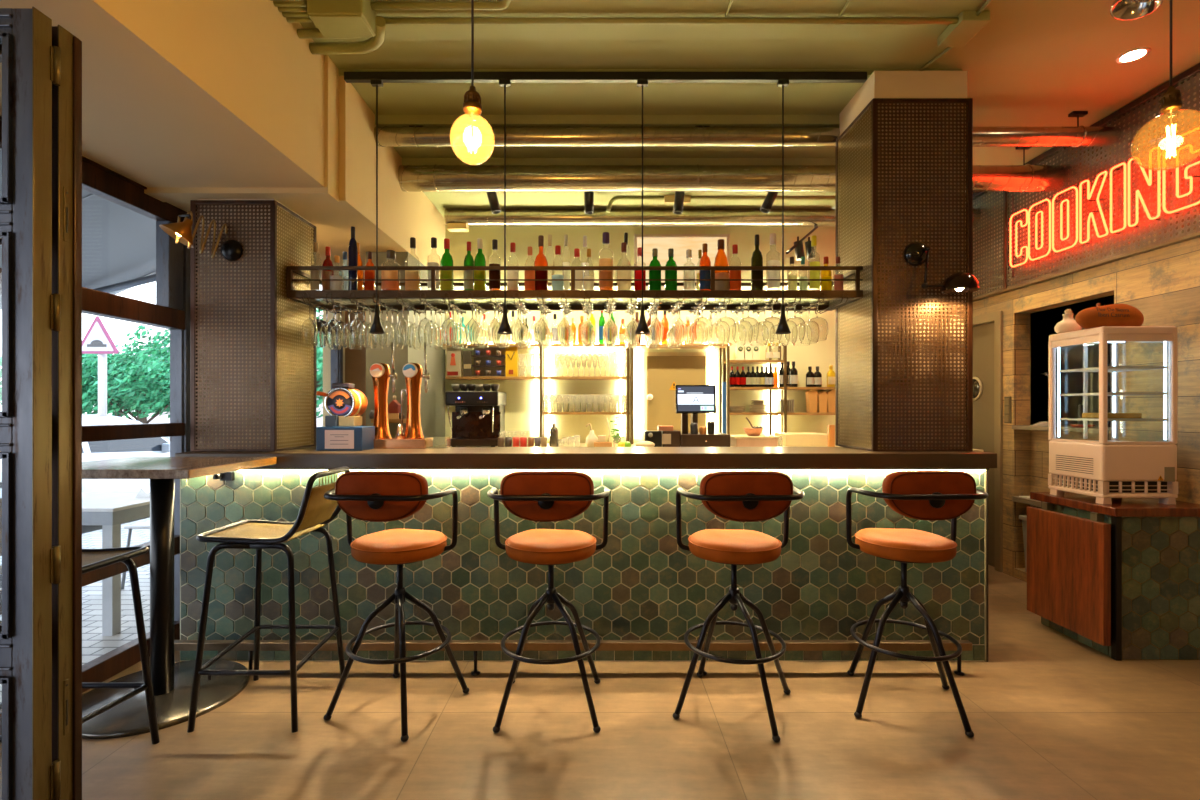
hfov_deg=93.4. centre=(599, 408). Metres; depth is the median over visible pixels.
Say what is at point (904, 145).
column
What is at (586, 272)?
liquor bottle
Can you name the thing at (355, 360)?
wall
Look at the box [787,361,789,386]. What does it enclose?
wine bottle
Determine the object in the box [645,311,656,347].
wine glass
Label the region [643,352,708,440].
room door
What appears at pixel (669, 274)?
liquor bottle
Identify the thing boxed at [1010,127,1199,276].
sign
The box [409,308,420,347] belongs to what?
wine glass
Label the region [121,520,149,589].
chair
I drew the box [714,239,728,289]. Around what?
liquor bottle
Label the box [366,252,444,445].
wall partition
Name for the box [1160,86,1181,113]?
socket
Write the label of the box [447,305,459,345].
wine glass
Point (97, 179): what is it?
window
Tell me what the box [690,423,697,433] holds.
cup
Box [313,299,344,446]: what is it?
wall
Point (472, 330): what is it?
wine glass
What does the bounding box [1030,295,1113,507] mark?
wall
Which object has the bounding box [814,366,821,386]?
wine bottle
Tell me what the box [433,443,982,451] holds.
countertop
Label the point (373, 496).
bar stool
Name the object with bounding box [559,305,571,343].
wine glass
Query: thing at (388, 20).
conduit
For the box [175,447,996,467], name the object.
countertop
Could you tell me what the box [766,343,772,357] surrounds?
wine bottle
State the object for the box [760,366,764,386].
wine bottle
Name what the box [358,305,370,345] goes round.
wine glass
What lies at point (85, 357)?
street tree
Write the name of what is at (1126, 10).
ceiling spotlight
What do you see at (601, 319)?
liquor bottle
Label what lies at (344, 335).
wine glass
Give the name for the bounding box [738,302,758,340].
wine glass
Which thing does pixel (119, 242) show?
awning
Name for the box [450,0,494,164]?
globe pendant
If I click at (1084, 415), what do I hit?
tray
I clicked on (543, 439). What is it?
pot
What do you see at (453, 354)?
framed card
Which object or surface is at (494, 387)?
coffee cup
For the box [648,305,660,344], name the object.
wine glass
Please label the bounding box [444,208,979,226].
spiral duct
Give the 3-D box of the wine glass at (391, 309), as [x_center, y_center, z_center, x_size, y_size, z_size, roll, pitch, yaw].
[-1.257,-0.489,3.421,0.082,0.234,0.082,0,0,-35]
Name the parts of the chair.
leg, seat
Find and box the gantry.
[287,266,862,313]
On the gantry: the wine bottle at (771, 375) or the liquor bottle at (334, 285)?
the liquor bottle at (334, 285)
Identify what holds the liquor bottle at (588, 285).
on the gantry
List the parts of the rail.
post, post, post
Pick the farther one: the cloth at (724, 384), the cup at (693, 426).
the cloth at (724, 384)
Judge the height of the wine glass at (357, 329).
0.234 m
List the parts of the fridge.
corner post, glazing frame, glazing frame, shelf post, corner post, frame, corner post, glazing frame, glazing frame, rating plate, corner post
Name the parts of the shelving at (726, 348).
light strip, light strip, light strip, light strip, light strip, light strip, light strip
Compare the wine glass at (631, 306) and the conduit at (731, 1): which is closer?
the conduit at (731, 1)
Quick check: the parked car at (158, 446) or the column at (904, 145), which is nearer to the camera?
the column at (904, 145)
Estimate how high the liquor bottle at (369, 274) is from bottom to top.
0.250 m
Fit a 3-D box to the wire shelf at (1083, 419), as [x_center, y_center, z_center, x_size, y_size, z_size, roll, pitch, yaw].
[2.937,0.059,3.251,0.344,0.014,0.309,0,0,0]
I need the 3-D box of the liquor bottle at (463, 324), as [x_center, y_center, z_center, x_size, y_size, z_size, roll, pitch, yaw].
[-1.226,-0.695,5.019,0.072,0.244,0.073,0,0,0]
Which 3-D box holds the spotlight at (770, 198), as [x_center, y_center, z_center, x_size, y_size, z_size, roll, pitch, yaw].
[1.272,-1.602,4.250,0.134,0.253,0.072,0,0,0]
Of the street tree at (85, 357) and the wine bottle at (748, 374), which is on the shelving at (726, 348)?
the wine bottle at (748, 374)
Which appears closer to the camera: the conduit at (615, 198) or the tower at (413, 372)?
the tower at (413, 372)
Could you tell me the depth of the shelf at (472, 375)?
4.98 m
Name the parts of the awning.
folding arm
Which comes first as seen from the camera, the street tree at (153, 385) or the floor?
the floor
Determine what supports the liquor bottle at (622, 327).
on the shelving at (726, 348)
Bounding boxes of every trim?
[1012,425,1110,433]
[1012,496,1040,506]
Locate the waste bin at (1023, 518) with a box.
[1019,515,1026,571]
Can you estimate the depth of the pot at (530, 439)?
4.48 m
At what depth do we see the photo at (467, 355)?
5.00 m
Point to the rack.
(493, 357)
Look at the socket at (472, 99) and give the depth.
1.58 m
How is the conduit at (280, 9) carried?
attached to the ceiling at (185, 101)
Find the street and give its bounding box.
[82,437,169,533]
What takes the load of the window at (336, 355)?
in the wall at (326, 351)
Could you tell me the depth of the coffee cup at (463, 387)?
4.60 m
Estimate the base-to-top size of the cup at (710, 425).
0.100 m
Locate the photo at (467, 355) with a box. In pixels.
[463,351,471,375]
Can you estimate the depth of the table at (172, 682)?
2.58 m
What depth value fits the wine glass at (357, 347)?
3.50 m
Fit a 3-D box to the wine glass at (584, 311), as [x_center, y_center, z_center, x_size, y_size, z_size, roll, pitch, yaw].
[-0.073,-0.494,3.523,0.082,0.224,0.082,0,0,-41]
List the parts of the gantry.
rail post, rail, rail post, rail post, rail, rail, rail post, rail, rail post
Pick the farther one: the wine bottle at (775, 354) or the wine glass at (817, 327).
the wine bottle at (775, 354)
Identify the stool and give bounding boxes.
[0,482,159,743]
[187,466,349,732]
[323,471,469,741]
[487,471,609,732]
[672,471,804,742]
[846,471,987,737]
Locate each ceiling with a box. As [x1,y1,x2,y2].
[0,0,444,288]
[300,0,1199,216]
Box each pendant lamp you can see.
[369,80,384,333]
[497,80,512,333]
[635,80,649,333]
[775,80,790,333]
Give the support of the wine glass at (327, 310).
hanging from the gantry
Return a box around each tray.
[374,436,448,448]
[446,438,504,445]
[594,442,611,446]
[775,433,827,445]
[1082,413,1141,418]
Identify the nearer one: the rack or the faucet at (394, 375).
the faucet at (394, 375)
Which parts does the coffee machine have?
splash panel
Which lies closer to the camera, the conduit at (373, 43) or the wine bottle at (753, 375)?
the conduit at (373, 43)
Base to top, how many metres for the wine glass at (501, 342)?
0.224 m
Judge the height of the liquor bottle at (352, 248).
0.396 m
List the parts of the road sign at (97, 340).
post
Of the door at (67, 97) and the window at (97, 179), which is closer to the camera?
the door at (67, 97)
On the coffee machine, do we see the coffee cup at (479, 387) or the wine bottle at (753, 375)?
the coffee cup at (479, 387)
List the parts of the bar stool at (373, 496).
leg, backrest, leg, seat, seat plate, leg, leg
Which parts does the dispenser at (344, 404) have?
spout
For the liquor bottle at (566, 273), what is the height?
0.386 m
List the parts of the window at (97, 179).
rail, rail, rail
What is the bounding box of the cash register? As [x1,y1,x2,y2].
[675,385,729,446]
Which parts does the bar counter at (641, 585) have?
edge trim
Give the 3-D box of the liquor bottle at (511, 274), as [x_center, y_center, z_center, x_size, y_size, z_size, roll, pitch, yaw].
[-0.513,-0.823,3.329,0.068,0.311,0.069,0,0,0]
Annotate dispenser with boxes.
[316,383,367,426]
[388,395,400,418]
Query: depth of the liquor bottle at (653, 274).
3.27 m
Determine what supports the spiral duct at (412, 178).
hanging from the ceiling at (1035, 63)
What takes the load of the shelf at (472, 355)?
attached to the rack
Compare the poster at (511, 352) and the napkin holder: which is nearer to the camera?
the napkin holder
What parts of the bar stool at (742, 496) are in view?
leg, leg, seat plate, seat, backrest, leg, leg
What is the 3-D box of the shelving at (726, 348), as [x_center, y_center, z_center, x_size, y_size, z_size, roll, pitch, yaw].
[0.361,-0.132,5.055,3.438,0.883,0.180,0,0,0]
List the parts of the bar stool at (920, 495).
leg, leg, seat plate, seat, backrest, leg, leg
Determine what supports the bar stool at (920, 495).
on the floor
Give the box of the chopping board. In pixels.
[828,425,834,446]
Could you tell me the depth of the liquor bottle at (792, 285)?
3.31 m
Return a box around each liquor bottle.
[311,242,320,289]
[322,246,333,299]
[330,255,343,289]
[342,251,349,299]
[348,226,357,289]
[354,242,363,299]
[365,251,374,289]
[381,250,399,289]
[405,237,420,289]
[427,237,438,288]
[440,238,452,299]
[460,317,464,326]
[464,241,473,289]
[474,238,485,299]
[489,239,499,289]
[507,242,518,289]
[510,311,514,339]
[525,246,534,289]
[531,316,535,341]
[534,235,547,299]
[546,234,553,300]
[551,314,558,343]
[552,245,563,289]
[562,235,569,289]
[571,248,582,289]
[571,318,575,343]
[578,316,583,343]
[581,235,588,289]
[584,248,593,289]
[589,311,595,343]
[599,232,612,289]
[599,311,604,343]
[617,242,630,289]
[619,319,625,343]
[622,232,629,300]
[634,247,645,289]
[635,312,640,343]
[647,313,652,327]
[649,248,660,289]
[661,311,668,343]
[665,248,676,289]
[683,249,694,289]
[684,316,689,343]
[697,250,701,289]
[699,243,710,289]
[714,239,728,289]
[730,244,740,289]
[751,234,762,289]
[766,233,779,287]
[788,257,796,289]
[800,257,807,289]
[808,235,819,288]
[820,256,831,299]
[834,257,842,289]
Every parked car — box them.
[0,417,169,497]
[82,414,122,417]
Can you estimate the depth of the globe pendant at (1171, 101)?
1.90 m
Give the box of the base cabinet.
[1027,492,1199,660]
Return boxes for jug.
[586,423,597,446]
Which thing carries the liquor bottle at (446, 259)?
on the gantry
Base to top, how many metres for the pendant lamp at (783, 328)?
1.385 m
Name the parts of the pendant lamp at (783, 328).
rod, lamp shade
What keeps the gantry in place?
attached to the column at (904, 145)
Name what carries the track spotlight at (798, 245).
attached to the ceiling at (1035, 63)
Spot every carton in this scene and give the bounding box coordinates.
[735,346,743,359]
[744,343,751,359]
[752,346,759,359]
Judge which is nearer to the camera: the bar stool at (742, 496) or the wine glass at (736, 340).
the bar stool at (742, 496)
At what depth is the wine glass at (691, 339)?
3.34 m
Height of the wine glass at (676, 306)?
0.224 m
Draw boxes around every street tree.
[0,348,152,415]
[82,345,169,416]
[82,352,169,423]
[118,325,169,417]
[316,299,322,417]
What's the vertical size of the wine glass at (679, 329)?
0.224 m
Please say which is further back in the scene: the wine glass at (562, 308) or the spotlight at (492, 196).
the spotlight at (492, 196)
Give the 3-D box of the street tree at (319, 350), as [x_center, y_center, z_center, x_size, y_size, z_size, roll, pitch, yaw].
[-6.107,-0.424,11.709,4.004,4.016,3.810,0,0,-27]
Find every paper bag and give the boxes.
[805,390,817,411]
[817,391,827,411]
[826,390,834,411]
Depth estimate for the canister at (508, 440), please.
4.48 m
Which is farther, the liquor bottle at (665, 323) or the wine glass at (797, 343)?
the liquor bottle at (665, 323)
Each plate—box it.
[749,406,767,407]
[749,409,767,410]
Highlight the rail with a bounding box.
[174,640,971,675]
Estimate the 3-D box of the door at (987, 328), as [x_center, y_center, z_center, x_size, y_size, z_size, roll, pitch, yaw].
[3.320,0.263,4.875,0.120,2.134,0.550,0,0,0]
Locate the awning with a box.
[0,155,155,309]
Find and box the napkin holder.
[135,487,149,497]
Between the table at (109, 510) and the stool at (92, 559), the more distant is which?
the table at (109, 510)
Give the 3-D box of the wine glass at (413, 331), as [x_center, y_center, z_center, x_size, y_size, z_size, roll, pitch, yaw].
[-1.125,-0.489,3.319,0.082,0.234,0.082,0,0,-18]
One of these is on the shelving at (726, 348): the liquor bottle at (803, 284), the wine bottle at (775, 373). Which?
the wine bottle at (775, 373)
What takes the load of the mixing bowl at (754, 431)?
on the box at (735, 440)
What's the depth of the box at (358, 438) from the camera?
3.10 m
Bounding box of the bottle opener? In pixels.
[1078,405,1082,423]
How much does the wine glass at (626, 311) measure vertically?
0.224 m
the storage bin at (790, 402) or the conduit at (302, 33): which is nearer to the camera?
the conduit at (302, 33)
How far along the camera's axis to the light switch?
4.51 m
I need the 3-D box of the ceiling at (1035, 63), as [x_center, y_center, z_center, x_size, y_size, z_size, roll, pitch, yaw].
[1.200,-1.899,1.700,7.600,0.341,8.600,0,0,0]
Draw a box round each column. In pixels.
[190,199,315,450]
[835,71,972,450]
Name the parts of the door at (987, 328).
porthole glass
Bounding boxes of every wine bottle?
[730,366,734,386]
[735,366,739,386]
[740,366,745,386]
[746,366,750,386]
[751,366,755,386]
[755,366,759,386]
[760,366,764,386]
[764,366,768,386]
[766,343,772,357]
[769,366,773,386]
[773,349,779,357]
[773,367,777,386]
[779,363,782,386]
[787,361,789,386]
[789,361,797,386]
[806,366,813,386]
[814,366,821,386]
[827,365,834,386]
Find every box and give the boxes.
[307,0,375,36]
[316,426,374,450]
[447,223,468,231]
[664,195,690,202]
[730,435,779,446]
[937,11,989,46]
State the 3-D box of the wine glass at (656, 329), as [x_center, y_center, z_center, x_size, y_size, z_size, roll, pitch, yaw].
[0.322,-0.494,3.217,0.082,0.224,0.082,0,0,20]
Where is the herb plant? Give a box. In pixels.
[610,417,623,446]
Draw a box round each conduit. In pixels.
[270,0,306,0]
[273,1,306,6]
[278,7,306,11]
[282,12,308,16]
[286,17,312,22]
[297,29,358,38]
[309,16,384,53]
[371,0,510,9]
[383,17,958,23]
[606,196,834,212]
[725,0,732,17]
[839,0,850,17]
[919,47,953,70]
[976,0,991,15]
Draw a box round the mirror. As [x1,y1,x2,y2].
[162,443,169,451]
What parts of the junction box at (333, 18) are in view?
box lid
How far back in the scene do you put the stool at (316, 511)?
2.43 m
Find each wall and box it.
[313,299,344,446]
[345,289,365,425]
[445,223,1104,507]
[973,76,1199,581]
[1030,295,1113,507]
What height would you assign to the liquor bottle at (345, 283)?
0.283 m
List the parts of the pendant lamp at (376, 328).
rod, lamp shade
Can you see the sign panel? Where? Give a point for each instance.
(1112, 119)
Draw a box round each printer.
[644,430,661,446]
[657,426,680,446]
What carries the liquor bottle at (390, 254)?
on the gantry
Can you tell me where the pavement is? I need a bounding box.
[0,518,149,702]
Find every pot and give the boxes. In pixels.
[528,437,533,446]
[534,437,540,446]
[541,437,546,446]
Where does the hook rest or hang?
attached to the bar counter at (641, 585)
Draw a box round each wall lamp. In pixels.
[159,211,242,260]
[904,242,979,294]
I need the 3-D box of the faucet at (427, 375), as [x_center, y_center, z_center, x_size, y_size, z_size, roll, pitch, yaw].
[-1.034,-0.160,3.340,0.056,0.130,0.021,0,0,0]
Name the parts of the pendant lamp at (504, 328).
rod, lamp shade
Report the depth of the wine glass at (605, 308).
3.41 m
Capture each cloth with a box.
[635,441,654,446]
[722,382,726,433]
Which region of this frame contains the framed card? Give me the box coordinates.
[447,347,460,375]
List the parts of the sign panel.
rail, rail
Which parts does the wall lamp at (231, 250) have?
lamp shade, spring arm, wall plate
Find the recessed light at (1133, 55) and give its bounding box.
[1116,47,1150,63]
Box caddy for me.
[594,418,611,446]
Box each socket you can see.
[463,86,481,115]
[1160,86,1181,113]
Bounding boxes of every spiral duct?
[374,111,1120,147]
[398,147,1065,192]
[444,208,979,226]
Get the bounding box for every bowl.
[743,417,763,435]
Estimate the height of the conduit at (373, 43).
0.051 m
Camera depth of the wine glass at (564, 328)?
3.20 m
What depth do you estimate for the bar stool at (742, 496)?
2.35 m
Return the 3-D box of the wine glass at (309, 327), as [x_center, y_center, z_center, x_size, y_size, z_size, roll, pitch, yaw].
[-1.652,-0.489,3.217,0.082,0.234,0.082,0,0,1]
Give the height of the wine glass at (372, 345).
0.234 m
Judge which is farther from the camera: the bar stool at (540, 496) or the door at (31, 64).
the bar stool at (540, 496)
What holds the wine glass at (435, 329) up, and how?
hanging from the gantry
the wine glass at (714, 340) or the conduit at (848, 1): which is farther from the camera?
the wine glass at (714, 340)
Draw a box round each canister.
[497,437,504,446]
[505,437,511,446]
[512,437,519,446]
[520,437,526,446]
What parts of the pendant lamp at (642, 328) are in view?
rod, lamp shade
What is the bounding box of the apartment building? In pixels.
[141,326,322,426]
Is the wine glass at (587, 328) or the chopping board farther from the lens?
the chopping board
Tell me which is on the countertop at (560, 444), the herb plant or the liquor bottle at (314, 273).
the herb plant
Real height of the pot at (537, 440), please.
0.085 m
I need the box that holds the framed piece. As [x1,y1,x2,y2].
[634,234,729,289]
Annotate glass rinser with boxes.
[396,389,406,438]
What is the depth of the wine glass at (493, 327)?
3.19 m
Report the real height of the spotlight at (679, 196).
0.257 m
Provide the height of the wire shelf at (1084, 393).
0.014 m
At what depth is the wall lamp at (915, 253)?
2.96 m
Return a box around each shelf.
[371,419,405,422]
[472,355,505,356]
[472,365,505,366]
[472,375,505,375]
[1059,366,1166,371]
[1059,392,1166,395]
[1059,418,1166,420]
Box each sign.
[82,316,118,416]
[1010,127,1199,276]
[1035,211,1042,249]
[1060,199,1068,239]
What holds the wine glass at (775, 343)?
hanging from the gantry
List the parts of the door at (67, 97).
lock plate, lock plate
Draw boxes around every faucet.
[389,371,396,392]
[421,371,429,392]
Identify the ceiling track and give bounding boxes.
[344,72,866,82]
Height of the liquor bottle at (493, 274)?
0.320 m
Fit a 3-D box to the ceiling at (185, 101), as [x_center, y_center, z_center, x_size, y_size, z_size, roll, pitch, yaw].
[-2.005,-1.512,1.500,1.190,0.732,8.200,0,0,0]
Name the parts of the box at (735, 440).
lid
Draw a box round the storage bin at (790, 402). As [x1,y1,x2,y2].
[777,399,793,411]
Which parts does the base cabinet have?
oak panel, corner trim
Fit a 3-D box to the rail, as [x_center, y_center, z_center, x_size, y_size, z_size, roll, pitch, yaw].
[-0.178,1.249,2.840,4.077,0.162,0.048,0,0,0]
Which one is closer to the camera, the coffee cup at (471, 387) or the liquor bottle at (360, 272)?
the liquor bottle at (360, 272)
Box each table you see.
[82,457,276,738]
[82,492,149,635]
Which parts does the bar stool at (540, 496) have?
leg, leg, backrest, seat, seat plate, leg, leg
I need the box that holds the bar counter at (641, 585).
[175,447,996,661]
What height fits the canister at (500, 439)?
0.085 m
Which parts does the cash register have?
cash drawer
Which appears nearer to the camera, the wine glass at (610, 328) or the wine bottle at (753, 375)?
the wine glass at (610, 328)
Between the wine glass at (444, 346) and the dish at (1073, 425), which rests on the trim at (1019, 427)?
the dish at (1073, 425)
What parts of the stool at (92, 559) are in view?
backrest, seat, seat frame, leg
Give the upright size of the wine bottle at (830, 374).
0.197 m
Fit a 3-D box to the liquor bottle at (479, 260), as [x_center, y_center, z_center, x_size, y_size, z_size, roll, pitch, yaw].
[-0.726,-0.848,3.419,0.072,0.362,0.073,0,0,0]
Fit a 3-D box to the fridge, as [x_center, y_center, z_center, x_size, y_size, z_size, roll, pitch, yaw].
[2.937,0.035,3.257,0.410,0.971,0.380,0,0,0]
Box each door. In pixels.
[0,6,60,799]
[0,25,81,799]
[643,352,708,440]
[973,311,1002,571]
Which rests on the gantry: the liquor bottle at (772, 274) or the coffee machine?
the liquor bottle at (772, 274)
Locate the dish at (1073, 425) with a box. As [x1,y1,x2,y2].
[1070,424,1094,427]
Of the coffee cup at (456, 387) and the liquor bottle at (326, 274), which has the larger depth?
the coffee cup at (456, 387)
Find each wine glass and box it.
[302,302,317,343]
[313,305,326,345]
[321,308,332,347]
[326,302,341,343]
[329,311,341,349]
[335,305,348,345]
[343,308,355,347]
[349,302,364,344]
[350,311,361,349]
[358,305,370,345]
[364,308,376,347]
[372,302,386,343]
[372,311,382,349]
[381,305,393,345]
[386,308,398,347]
[394,311,403,349]
[395,302,410,343]
[402,305,415,345]
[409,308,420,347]
[414,311,424,349]
[418,302,432,343]
[425,305,437,345]
[430,308,441,347]
[435,311,446,349]
[441,302,455,343]
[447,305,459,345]
[452,308,464,347]
[456,311,467,349]
[465,302,479,342]
[470,305,482,344]
[473,308,485,345]
[477,311,488,347]
[488,302,501,342]
[492,305,504,344]
[496,308,507,345]
[498,311,509,347]
[511,302,525,342]
[514,305,527,343]
[518,308,529,346]
[519,311,531,347]
[534,302,547,341]
[537,305,549,344]
[539,308,550,345]
[541,311,552,347]
[557,302,570,342]
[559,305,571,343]
[560,308,572,345]
[562,311,573,347]
[580,302,594,342]
[582,305,594,344]
[582,308,594,345]
[583,311,594,347]
[603,302,617,342]
[603,305,615,344]
[603,308,615,345]
[603,311,614,347]
[624,311,635,347]
[625,305,638,343]
[625,308,636,346]
[626,302,639,342]
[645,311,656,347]
[647,308,658,345]
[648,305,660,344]
[649,302,663,341]
[666,311,678,347]
[668,308,680,345]
[670,305,682,343]
[672,302,686,342]
[686,310,702,345]
[689,306,706,343]
[692,302,712,340]
[707,310,723,345]
[711,306,728,343]
[715,302,735,340]
[728,310,744,345]
[734,306,750,343]
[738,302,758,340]
[750,310,766,345]
[756,306,772,343]
[762,302,781,340]
[771,310,787,345]
[778,306,795,342]
[785,302,805,340]
[793,310,809,345]
[800,306,817,343]
[806,302,827,340]
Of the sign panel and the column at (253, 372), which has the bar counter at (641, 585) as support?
the column at (253, 372)
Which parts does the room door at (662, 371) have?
knob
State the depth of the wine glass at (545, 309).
3.41 m
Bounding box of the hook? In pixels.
[213,472,234,480]
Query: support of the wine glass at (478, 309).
hanging from the gantry
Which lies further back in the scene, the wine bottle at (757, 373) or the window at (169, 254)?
the wine bottle at (757, 373)
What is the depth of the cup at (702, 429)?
4.44 m
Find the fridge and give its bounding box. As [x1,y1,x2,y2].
[1048,326,1177,503]
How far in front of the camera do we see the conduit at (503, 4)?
2.59 m
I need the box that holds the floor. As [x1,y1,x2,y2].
[0,565,1199,799]
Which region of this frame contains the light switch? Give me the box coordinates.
[1004,396,1011,422]
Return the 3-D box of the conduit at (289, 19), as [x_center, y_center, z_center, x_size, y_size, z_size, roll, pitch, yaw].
[-1.379,-1.820,2.640,0.162,0.023,0.023,0,0,0]
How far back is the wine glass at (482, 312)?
3.51 m
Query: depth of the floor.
2.32 m
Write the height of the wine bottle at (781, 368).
0.228 m
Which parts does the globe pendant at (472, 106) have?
glass stem, cord, bulb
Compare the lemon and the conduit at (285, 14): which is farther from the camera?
the lemon
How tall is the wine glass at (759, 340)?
0.212 m
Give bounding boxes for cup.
[452,384,459,390]
[460,384,467,390]
[467,384,474,390]
[475,384,482,390]
[483,384,490,390]
[491,384,498,390]
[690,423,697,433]
[699,426,706,433]
[707,421,714,433]
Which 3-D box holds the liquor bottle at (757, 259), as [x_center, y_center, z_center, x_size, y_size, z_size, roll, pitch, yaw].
[0.925,-0.846,3.329,0.068,0.358,0.069,0,0,0]
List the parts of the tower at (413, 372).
tap handle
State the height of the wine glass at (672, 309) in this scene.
0.224 m
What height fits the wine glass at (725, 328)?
0.212 m
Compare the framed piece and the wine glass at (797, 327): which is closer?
the wine glass at (797, 327)
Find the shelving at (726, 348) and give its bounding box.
[446,344,834,443]
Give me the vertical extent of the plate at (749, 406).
0.013 m
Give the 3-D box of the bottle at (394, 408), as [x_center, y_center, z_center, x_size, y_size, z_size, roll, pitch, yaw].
[-1.473,-0.014,4.053,0.076,0.170,0.075,0,0,0]
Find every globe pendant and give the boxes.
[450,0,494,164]
[1130,0,1199,170]
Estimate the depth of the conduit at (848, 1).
2.62 m
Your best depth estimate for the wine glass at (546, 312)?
3.52 m
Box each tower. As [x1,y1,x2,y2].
[370,342,396,438]
[402,344,429,438]
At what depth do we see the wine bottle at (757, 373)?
4.99 m
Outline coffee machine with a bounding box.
[445,391,505,446]
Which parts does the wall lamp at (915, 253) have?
wall plate, arm, lamp shade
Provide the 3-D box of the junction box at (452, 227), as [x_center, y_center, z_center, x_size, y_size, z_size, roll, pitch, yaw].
[-1.227,-1.570,4.885,0.165,0.052,0.090,0,0,0]
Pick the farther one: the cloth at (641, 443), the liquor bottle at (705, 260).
the cloth at (641, 443)
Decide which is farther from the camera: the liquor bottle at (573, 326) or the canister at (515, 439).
the liquor bottle at (573, 326)
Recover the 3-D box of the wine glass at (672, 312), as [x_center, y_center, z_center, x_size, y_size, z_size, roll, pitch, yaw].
[0.454,-0.494,3.515,0.082,0.224,0.082,0,0,35]
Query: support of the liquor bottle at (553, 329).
on the shelving at (726, 348)
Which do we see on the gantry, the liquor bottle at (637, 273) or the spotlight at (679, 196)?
the liquor bottle at (637, 273)
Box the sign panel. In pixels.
[973,63,1199,301]
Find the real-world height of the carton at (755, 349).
0.170 m
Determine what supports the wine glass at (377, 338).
hanging from the gantry
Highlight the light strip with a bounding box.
[768,364,768,434]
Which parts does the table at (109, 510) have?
leg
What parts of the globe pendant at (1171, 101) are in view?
bulb, glass stem, cord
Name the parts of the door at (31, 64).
cross rail, cross rail, cross rail, cross rail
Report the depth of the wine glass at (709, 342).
3.49 m
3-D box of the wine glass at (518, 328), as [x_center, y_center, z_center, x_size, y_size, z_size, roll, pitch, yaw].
[-0.467,-0.494,3.229,0.082,0.224,0.082,0,0,36]
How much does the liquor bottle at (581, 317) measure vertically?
0.253 m
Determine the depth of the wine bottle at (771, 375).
4.99 m
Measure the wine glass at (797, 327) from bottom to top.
0.212 m
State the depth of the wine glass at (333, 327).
3.20 m
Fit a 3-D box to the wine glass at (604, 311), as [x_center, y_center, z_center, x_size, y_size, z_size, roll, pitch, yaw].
[0.059,-0.494,3.511,0.082,0.224,0.082,0,0,12]
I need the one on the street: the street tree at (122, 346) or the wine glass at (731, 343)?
the street tree at (122, 346)
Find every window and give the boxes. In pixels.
[0,116,192,734]
[156,221,182,309]
[316,318,342,388]
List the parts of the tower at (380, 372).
tap handle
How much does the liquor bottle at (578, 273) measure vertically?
0.268 m
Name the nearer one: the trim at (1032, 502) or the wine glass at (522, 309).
the wine glass at (522, 309)
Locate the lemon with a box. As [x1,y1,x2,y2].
[618,442,624,446]
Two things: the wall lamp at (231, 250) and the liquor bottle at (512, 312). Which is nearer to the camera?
the wall lamp at (231, 250)
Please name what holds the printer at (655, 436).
on the countertop at (560, 444)
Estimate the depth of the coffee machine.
4.65 m
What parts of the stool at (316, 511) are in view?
leg, leg, seat, seat frame, leg, backrest, leg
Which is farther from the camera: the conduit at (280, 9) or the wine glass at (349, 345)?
the wine glass at (349, 345)
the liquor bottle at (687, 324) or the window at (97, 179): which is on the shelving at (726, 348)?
the liquor bottle at (687, 324)
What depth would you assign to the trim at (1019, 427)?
4.00 m
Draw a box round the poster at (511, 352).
[506,347,517,375]
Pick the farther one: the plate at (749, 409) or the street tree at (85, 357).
the street tree at (85, 357)
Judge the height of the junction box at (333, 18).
0.140 m
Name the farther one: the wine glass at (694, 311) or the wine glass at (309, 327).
the wine glass at (694, 311)
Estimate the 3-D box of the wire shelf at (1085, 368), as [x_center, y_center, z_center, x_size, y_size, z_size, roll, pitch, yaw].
[2.937,-0.228,3.251,0.344,0.014,0.309,0,0,0]
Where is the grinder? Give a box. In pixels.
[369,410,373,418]
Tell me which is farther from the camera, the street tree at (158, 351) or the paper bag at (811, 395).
the street tree at (158, 351)
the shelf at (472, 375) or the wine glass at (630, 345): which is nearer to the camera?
the wine glass at (630, 345)
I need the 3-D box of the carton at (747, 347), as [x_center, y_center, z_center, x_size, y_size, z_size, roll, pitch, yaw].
[1.315,-0.517,5.034,0.062,0.170,0.072,0,0,0]
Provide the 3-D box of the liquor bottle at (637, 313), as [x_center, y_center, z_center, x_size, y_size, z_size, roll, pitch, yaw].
[0.329,-0.717,5.019,0.068,0.289,0.069,0,0,0]
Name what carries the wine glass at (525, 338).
hanging from the gantry
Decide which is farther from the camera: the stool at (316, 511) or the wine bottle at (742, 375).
the wine bottle at (742, 375)
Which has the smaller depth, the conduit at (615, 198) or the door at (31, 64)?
the door at (31, 64)
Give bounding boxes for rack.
[472,347,505,375]
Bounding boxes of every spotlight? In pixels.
[487,192,500,213]
[584,192,593,214]
[673,192,684,214]
[760,192,777,212]
[786,226,817,260]
[1110,0,1162,20]

